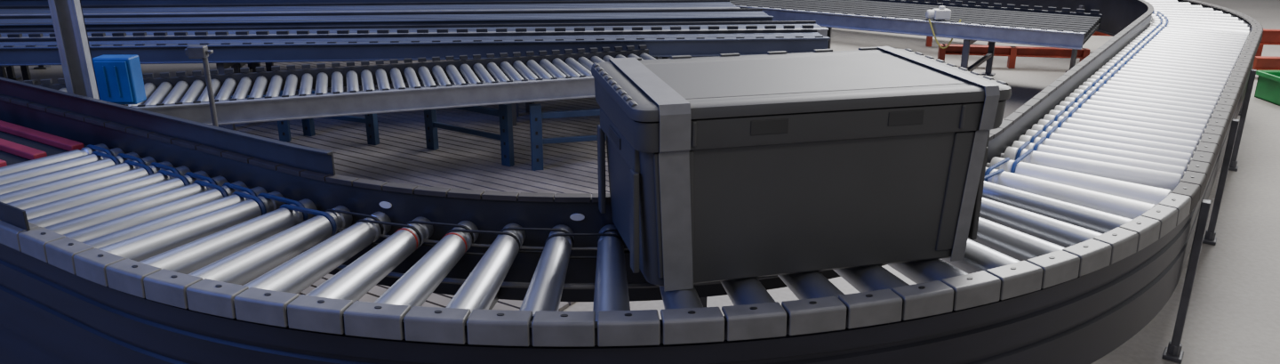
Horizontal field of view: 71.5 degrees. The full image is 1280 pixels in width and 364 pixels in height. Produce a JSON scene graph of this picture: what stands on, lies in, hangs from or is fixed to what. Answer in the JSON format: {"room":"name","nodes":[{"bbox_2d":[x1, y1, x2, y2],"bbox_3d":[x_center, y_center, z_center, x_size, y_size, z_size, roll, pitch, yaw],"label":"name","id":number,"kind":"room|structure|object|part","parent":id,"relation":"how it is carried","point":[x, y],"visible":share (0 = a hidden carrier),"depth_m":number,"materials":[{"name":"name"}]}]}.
{"room":"distribution center","nodes":[
{"label":"distribution center","id":0,"kind":"room"},
{"bbox_2d":[4,0,1279,363],"bbox_3d":[0.000,-1.117,7.014,28.000,0.001,26.000,0,19,0],"label":"floor","id":1,"kind":"structure","parent":0,"point":[1233,316],"depth_m":3.11,"materials":[{"name":"concrete"}]},
{"bbox_2d":[0,0,657,79],"bbox_3d":[-3.105,-0.968,5.779,7.000,0.512,0.424,-1,19,-4],"label":"conveyor","id":2,"kind":"object","parent":1,"relation":"on","point":[10,70],"visible":0.13,"depth_m":5.57,"materials":[{"name":"grey metal"}]},
{"bbox_3d":[-3.091,-1.105,5.529,7.000,0.087,0.040,-1,19,-4],"label":"rail","id":3,"kind":"part","parent":2,"relation":"part of","materials":[{"name":"metal"}]},
{"bbox_2d":[297,89,379,144],"bbox_3d":[-1.442,-0.320,4.248,0.459,0.270,0.060,8,20,22],"label":"support stand","id":4,"kind":"object","parent":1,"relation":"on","point":[371,120],"visible":0.31,"depth_m":4.20,"materials":[{"name":"paint"}]},
{"bbox_2d":[22,44,655,125],"bbox_3d":[-1.874,-0.176,3.571,4.200,0.434,0.546,-6,20,-17],"label":"conveyor","id":5,"kind":"object","parent":1,"relation":"on","point":[541,77],"visible":0.65,"depth_m":3.70,"materials":[{"name":"metal"}]},
{"bbox_2d":[92,54,146,105],"bbox_3d":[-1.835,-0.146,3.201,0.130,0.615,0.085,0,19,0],"label":"storage tote","id":6,"kind":"object","parent":5,"relation":"on","point":[119,79],"visible":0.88,"depth_m":3.10,"materials":[{"name":"plastic"}]},
{"bbox_3d":[-1.956,-0.401,3.759,4.200,0.085,0.016,-6,20,-17],"label":"rail","id":7,"kind":"part","parent":5,"relation":"part of","materials":[{"name":"grey metal"}]},
{"bbox_3d":[-1.796,-0.240,3.295,4.200,0.087,0.040,-6,20,-17],"label":"rail","id":8,"kind":"part","parent":5,"relation":"part of","materials":[{"name":"metal"}]},
{"bbox_2d":[0,0,739,82],"bbox_3d":[-2.903,-0.807,5.369,7.000,0.472,0.384,-1,19,-4],"label":"conveyor","id":9,"kind":"object","parent":1,"relation":"on","point":[613,4],"visible":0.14,"depth_m":5.43,"materials":[{"name":"grey metal"}]},
{"bbox_3d":[-2.916,-1.049,5.480,7.000,0.085,0.016,-1,19,-4],"label":"rail","id":10,"kind":"part","parent":9,"relation":"part of","materials":[{"name":"grey metal"}]},
{"bbox_3d":[-2.891,-0.932,5.145,6.985,0.087,0.530,0,19,0],"label":"rail","id":11,"kind":"part","parent":9,"relation":"part of","materials":[{"name":"metal"}]},
{"bbox_2d":[0,8,773,80],"bbox_3d":[-2.751,-0.682,4.999,7.000,0.472,0.324,-1,19,-4],"label":"conveyor","id":12,"kind":"object","parent":1,"relation":"on","point":[756,14],"visible":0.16,"depth_m":5.00,"materials":[{"name":"grey metal"}]},
{"bbox_3d":[-2.762,-0.914,5.082,6.984,0.085,0.506,0,19,0],"label":"rail","id":13,"kind":"part","parent":12,"relation":"part of","materials":[{"name":"grey metal"}]},
{"bbox_3d":[-2.741,-0.816,4.804,6.985,0.087,0.530,0,19,0],"label":"rail","id":14,"kind":"part","parent":12,"relation":"part of","materials":[{"name":"metal"}]},
{"bbox_2d":[178,59,609,311],"bbox_3d":[-1.409,-0.235,4.393,4.000,0.012,3.511,11,22,30],"label":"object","id":15,"kind":"structure","parent":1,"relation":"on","point":[464,161],"depth_m":4.11,"materials":[{"name":"grey metal"}]},
{"bbox_2d":[48,0,100,99],"bbox_3d":[-1.770,-0.893,2.627,0.140,2.400,0.110,0,19,0],"label":"steel post","id":16,"kind":"object","parent":15,"relation":"on","point":[68,19],"visible":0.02,"depth_m":2.78,"materials":[{"name":"grey metal"}]},
{"bbox_2d":[184,45,218,126],"bbox_3d":[-1.545,-0.172,3.227,0.100,0.648,0.080,0,19,0],"label":"post","id":17,"kind":"object","parent":15,"relation":"on","point":[193,52],"visible":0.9,"depth_m":3.14,"materials":[{"name":"metal"}]},
{"bbox_2d":[196,90,291,142],"bbox_3d":[-1.875,-0.303,4.201,0.426,0.270,0.060,-3,19,-8],"label":"support stand","id":18,"kind":"object","parent":15,"relation":"on","point":[283,125],"visible":0.09,"depth_m":4.23,"materials":[{"name":"paint"}]},
{"bbox_2d":[424,103,514,166],"bbox_3d":[-0.772,-0.239,3.980,0.532,0.290,0.060,12,22,31],"label":"support stand","id":19,"kind":"object","parent":15,"relation":"on","point":[504,111],"visible":0.73,"depth_m":3.89,"materials":[{"name":"paint"}]},
{"bbox_2d":[528,104,606,170],"bbox_3d":[-0.252,-0.199,3.846,0.465,0.300,0.060,-4,19,-13],"label":"support stand","id":20,"kind":"object","parent":15,"relation":"on","point":[536,115],"visible":0.48,"depth_m":3.80,"materials":[{"name":"paint"}]},
{"bbox_2d":[0,20,828,111],"bbox_3d":[-2.500,-0.566,4.690,7.000,0.452,0.284,-1,19,-4],"label":"conveyor","id":21,"kind":"object","parent":1,"relation":"on","point":[704,25],"visible":0.15,"depth_m":4.77,"materials":[{"name":"grey metal"}]},
{"bbox_3d":[-2.509,-0.783,4.758,6.984,0.085,0.506,0,19,0],"label":"rail","id":22,"kind":"part","parent":21,"relation":"part of","materials":[{"name":"grey metal"}]},
{"bbox_3d":[-2.491,-0.698,4.517,6.985,0.087,0.530,0,19,0],"label":"rail","id":23,"kind":"part","parent":21,"relation":"part of","materials":[{"name":"metal"}]},
{"bbox_2d":[0,24,830,130],"bbox_3d":[-2.549,-0.483,4.413,7.000,0.474,0.266,-1,19,-4],"label":"conveyor","id":24,"kind":"object","parent":1,"relation":"on","point":[228,51],"visible":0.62,"depth_m":4.41,"materials":[{"name":"grey metal"}]},
{"bbox_3d":[-2.558,-0.686,4.474,6.984,0.085,0.506,0,19,0],"label":"rail","id":25,"kind":"part","parent":24,"relation":"part of","materials":[{"name":"grey metal"}]},
{"bbox_3d":[-2.541,-0.608,4.252,6.985,0.087,0.530,0,19,0],"label":"rail","id":26,"kind":"part","parent":24,"relation":"part of","materials":[{"name":"metal"}]},
{"bbox_2d":[0,0,1263,363],"bbox_3d":[0.599,-0.482,4.197,4.005,0.610,6.897,16,25,40],"label":"conveyor","id":27,"kind":"object","parent":1,"relation":"on","point":[129,235],"visible":0.88,"depth_m":1.91,"materials":[{"name":"silver metal"}]},
{"bbox_3d":[-2.200,-0.105,2.396,2.180,0.043,0.006,11,22,30],"label":"guard plate","id":28,"kind":"part","parent":27,"relation":"part of","materials":[{"name":"grey metal"}]},
{"bbox_3d":[-1.873,0.344,2.364,2.920,0.226,0.090,11,22,29],"label":"skirt panel","id":29,"kind":"part","parent":27,"relation":"part of","materials":[{"name":"metal"}]},
{"bbox_3d":[-1.792,-0.256,2.673,2.543,0.057,0.027,11,22,30],"label":"guard plate","id":30,"kind":"part","parent":27,"relation":"part of","materials":[{"name":"grey metal"}]},
{"bbox_2d":[591,46,1011,290],"bbox_3d":[0.293,-0.050,1.793,0.725,0.351,0.428,-4,19,-13],"label":"storage tote","id":31,"kind":"object","parent":27,"relation":"on","point":[725,166],"visible":1,"depth_m":1.62,"materials":[{"name":"grey plastic"}]},
{"bbox_3d":[0.293,-0.200,1.742,0.725,0.025,0.420,-4,19,-13],"label":"lid","id":32,"kind":"part","parent":31,"relation":"part of","materials":[{"name":"grey plastic"}]},
{"bbox_2d":[662,0,1102,76],"bbox_3d":[1.339,-0.953,5.824,2.900,0.454,0.826,11,22,30],"label":"conveyor","id":33,"kind":"object","parent":1,"relation":"on","point":[1067,29],"visible":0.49,"depth_m":5.35,"materials":[{"name":"metal"}]},
{"bbox_3d":[1.130,-0.996,5.458,2.900,0.087,0.040,11,22,30],"label":"rail","id":34,"kind":"part","parent":33,"relation":"part of","materials":[{"name":"metal"}]},
{"bbox_2d":[925,5,961,48],"bbox_3d":[1.750,-0.901,5.157,0.189,0.234,0.155,0,19,0],"label":"motor","id":35,"kind":"object","parent":33,"relation":"attached to","point":[941,13],"visible":0.98,"depth_m":5.12,"materials":[{"name":"plastic"}]},
{"bbox_3d":[1.553,-1.216,6.095,2.900,0.085,0.016,11,22,30],"label":"rail","id":36,"kind":"part","parent":33,"relation":"part of","materials":[{"name":"grey metal"}]},
{"bbox_3d":[1.345,-1.091,5.787,2.900,0.020,0.760,11,22,30],"label":"bed plate","id":37,"kind":"part","parent":33,"relation":"part of","materials":[{"name":"grey metal"}]},
{"bbox_2d":[936,44,1090,68],"bbox_3d":[2.500,-0.837,5.973,0.952,0.140,0.060,3,19,9],"label":"beam","id":38,"kind":"structure","parent":1,"relation":"on","point":[1012,52],"depth_m":5.95,"materials":[{"name":"metal"}]},
{"bbox_2d":[925,28,1264,55],"bbox_3d":[3.300,-1.059,6.532,2.286,0.200,0.060,4,19,11],"label":"beam","id":39,"kind":"structure","parent":1,"relation":"on","point":[929,39],"depth_m":6.50,"materials":[{"name":"metal"}]},
{"bbox_2d":[1252,56,1279,70],"bbox_3d":[4.950,-0.707,5.606,2.147,0.130,0.060,1,19,4],"label":"beam","id":40,"kind":"structure","parent":1,"relation":"on","point":[1260,62],"depth_m":5.66,"materials":[{"name":"metal"}]},
{"bbox_2d":[1254,70,1279,105],"bbox_3d":[3.870,-0.513,4.996,0.610,0.155,0.380,0,19,0],"label":"crate","id":41,"kind":"object","parent":1,"relation":"on","point":[1268,87],"visible":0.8,"depth_m":5.07,"materials":[{"name":"plastic"}]},
{"bbox_2d":[1259,29,1279,45],"bbox_3d":[5.225,-0.915,6.079,2.000,0.220,0.060,2,19,6],"label":"beam","id":42,"kind":"structure","parent":1,"relation":"on","point":[1269,36],"depth_m":6.14,"materials":[{"name":"metal"}]}
]}

